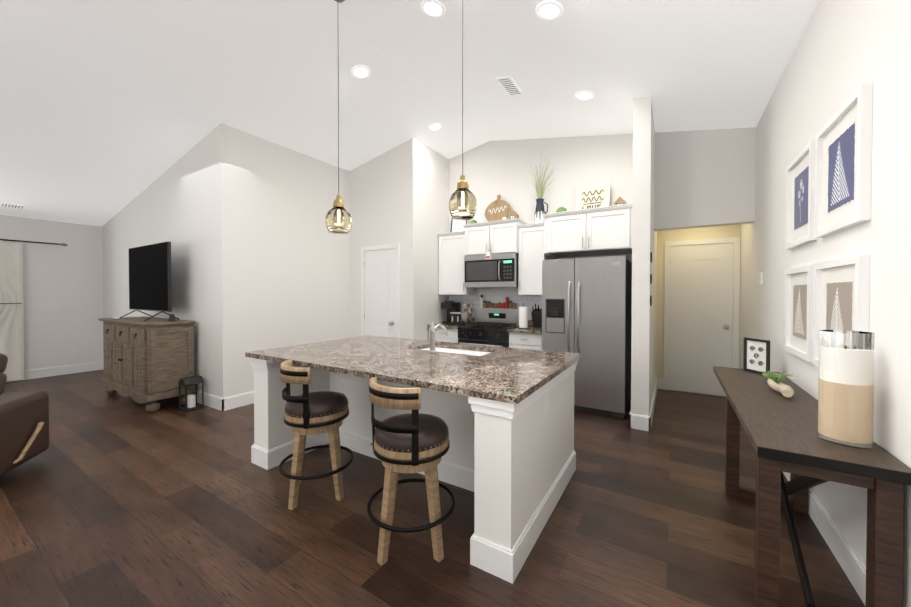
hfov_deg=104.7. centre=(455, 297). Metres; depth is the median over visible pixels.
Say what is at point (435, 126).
recessed light
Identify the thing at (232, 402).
baseboard
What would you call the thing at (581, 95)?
recessed light
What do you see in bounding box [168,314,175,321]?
smart speaker
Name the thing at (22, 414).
recliner
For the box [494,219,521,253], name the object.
upper cabinet
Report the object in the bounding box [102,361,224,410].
baseboard
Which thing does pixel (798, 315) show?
frame
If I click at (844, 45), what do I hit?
wall
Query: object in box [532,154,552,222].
potted plant
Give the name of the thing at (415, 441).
stool
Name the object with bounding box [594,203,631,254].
upper cabinet
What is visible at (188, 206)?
wall
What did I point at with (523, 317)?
paper towel
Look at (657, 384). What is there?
baseboard
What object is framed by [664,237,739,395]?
door
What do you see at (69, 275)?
wall
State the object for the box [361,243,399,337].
door
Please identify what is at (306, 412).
stool
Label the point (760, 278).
thermostat
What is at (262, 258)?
wall
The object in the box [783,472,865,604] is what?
baseboard
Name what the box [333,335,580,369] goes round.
island countertop
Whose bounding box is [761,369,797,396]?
succulent
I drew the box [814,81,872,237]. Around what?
frame
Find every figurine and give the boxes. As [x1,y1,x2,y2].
[614,197,626,204]
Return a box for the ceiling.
[0,0,819,226]
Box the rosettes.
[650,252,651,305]
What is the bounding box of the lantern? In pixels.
[178,372,203,411]
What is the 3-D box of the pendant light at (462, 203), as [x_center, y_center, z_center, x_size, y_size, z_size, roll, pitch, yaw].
[0.051,-1.365,2.450,0.200,1.628,0.200,0,1,32]
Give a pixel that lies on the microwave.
(496, 271)
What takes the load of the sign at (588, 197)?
on the upper cabinet at (566, 233)
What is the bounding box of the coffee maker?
[441,300,459,323]
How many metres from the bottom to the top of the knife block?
0.329 m
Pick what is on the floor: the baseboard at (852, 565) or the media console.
the media console
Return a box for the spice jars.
[480,295,515,308]
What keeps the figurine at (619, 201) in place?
on the upper cabinet at (606, 230)
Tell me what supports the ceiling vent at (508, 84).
in the ceiling
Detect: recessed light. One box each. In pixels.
[351,65,369,78]
[420,0,445,17]
[428,122,441,130]
[536,0,562,20]
[574,91,593,100]
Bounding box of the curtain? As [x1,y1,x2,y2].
[0,239,66,381]
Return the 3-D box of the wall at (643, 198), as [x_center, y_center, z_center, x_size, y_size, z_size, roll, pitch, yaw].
[2.101,-0.402,3.918,0.160,3.449,0.910,0,1,32]
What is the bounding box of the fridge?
[542,256,631,418]
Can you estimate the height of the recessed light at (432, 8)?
0.044 m
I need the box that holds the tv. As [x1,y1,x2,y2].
[120,241,179,320]
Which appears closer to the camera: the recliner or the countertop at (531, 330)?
the recliner
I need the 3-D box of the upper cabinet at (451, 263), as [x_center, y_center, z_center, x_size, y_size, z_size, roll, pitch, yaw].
[0.034,-0.523,5.544,0.509,0.950,0.327,0,1,32]
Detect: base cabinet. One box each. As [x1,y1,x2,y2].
[429,329,458,342]
[509,333,541,349]
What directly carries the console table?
on the floor
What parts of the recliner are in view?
recliner handle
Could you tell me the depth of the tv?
4.51 m
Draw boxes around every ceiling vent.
[0,202,25,208]
[496,76,522,95]
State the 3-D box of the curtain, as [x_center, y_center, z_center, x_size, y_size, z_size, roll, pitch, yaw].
[-7.151,0.193,4.932,0.350,2.194,2.357,0,1,32]
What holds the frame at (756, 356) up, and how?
on the console table
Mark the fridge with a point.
(587, 309)
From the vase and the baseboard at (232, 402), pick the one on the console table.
the vase
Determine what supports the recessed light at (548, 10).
in the ceiling
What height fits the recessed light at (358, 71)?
0.044 m
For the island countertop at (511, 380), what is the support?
on the kitchen island
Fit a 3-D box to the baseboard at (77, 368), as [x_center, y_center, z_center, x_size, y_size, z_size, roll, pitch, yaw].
[-7.727,1.246,4.169,0.016,0.147,5.170,0,1,32]
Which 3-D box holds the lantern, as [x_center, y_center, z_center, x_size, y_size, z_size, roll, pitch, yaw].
[-3.150,1.100,4.190,0.190,0.440,0.190,0,1,32]
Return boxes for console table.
[713,366,910,606]
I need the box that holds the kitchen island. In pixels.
[249,346,577,583]
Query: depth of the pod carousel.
5.47 m
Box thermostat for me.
[759,272,762,284]
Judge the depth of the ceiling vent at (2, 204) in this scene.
5.15 m
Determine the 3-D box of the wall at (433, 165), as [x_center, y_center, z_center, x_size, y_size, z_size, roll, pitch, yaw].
[-0.374,-0.541,5.504,0.120,3.687,0.810,0,1,32]
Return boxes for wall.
[0,215,103,369]
[100,123,235,397]
[232,127,347,394]
[348,138,419,339]
[420,142,447,340]
[448,127,751,396]
[628,96,655,415]
[752,0,910,606]
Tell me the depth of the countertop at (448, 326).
5.18 m
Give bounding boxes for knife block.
[531,304,541,327]
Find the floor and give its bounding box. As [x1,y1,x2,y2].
[0,369,864,606]
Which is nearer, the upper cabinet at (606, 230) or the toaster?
the upper cabinet at (606, 230)
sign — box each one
[486,248,489,258]
[576,183,609,209]
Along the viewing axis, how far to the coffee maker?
5.49 m
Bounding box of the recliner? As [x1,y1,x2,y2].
[0,353,48,475]
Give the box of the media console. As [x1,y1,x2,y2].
[98,316,195,412]
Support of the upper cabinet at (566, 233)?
attached to the wall at (704, 177)
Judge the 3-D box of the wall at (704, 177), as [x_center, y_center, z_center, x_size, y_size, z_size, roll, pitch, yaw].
[1.530,-0.600,4.903,3.990,3.820,0.150,0,1,32]
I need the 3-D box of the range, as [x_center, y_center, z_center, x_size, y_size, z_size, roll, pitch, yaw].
[0.499,0.733,5.054,0.755,1.150,0.676,0,1,32]
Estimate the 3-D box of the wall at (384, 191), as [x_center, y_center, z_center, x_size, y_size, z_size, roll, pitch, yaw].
[-1.121,-0.540,5.407,1.290,3.687,0.120,0,1,32]
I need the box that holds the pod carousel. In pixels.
[463,299,472,322]
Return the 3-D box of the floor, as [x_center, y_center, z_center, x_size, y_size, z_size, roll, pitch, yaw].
[-2.677,1.356,3.313,10.110,0.050,9.680,0,1,32]
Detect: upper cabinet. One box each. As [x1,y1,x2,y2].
[438,231,476,294]
[462,223,493,258]
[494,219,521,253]
[518,223,553,294]
[542,208,593,258]
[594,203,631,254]
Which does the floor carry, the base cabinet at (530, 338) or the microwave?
the base cabinet at (530, 338)
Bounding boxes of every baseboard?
[8,361,101,381]
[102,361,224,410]
[225,391,253,410]
[647,378,659,431]
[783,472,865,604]
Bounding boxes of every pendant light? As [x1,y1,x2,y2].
[325,0,351,234]
[449,22,476,220]
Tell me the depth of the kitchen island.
2.27 m
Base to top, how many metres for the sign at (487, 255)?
0.171 m
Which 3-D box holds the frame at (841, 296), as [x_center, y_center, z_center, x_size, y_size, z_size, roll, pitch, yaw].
[1.981,0.098,1.824,0.035,0.595,0.590,0,1,32]
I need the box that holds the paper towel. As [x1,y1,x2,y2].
[518,303,528,328]
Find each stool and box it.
[278,360,353,509]
[367,377,455,565]
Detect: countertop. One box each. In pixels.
[245,342,564,405]
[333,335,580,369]
[427,321,470,328]
[507,325,541,332]
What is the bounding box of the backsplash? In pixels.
[468,317,532,324]
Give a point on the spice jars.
(484, 304)
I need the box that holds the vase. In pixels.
[818,330,874,448]
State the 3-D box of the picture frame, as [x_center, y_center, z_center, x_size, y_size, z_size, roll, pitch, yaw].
[2.323,-0.661,2.367,0.035,0.610,0.550,0,1,32]
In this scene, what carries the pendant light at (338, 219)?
hanging from the ceiling
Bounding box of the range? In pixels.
[458,308,518,347]
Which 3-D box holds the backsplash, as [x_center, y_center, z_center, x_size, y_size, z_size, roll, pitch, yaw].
[0.641,0.359,5.350,1.756,0.090,0.022,0,1,32]
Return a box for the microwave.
[464,253,518,287]
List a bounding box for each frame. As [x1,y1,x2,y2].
[743,337,769,373]
[784,265,813,361]
[785,139,817,249]
[813,254,869,366]
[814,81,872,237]
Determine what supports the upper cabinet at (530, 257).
attached to the wall at (704, 177)
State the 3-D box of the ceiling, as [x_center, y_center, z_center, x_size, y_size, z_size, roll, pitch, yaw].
[-2.677,-1.865,3.271,10.110,1.347,9.680,0,1,32]
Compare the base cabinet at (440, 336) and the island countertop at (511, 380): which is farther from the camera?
the base cabinet at (440, 336)
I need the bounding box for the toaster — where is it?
[450,312,466,324]
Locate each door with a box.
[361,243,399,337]
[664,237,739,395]
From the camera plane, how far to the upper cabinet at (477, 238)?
5.10 m

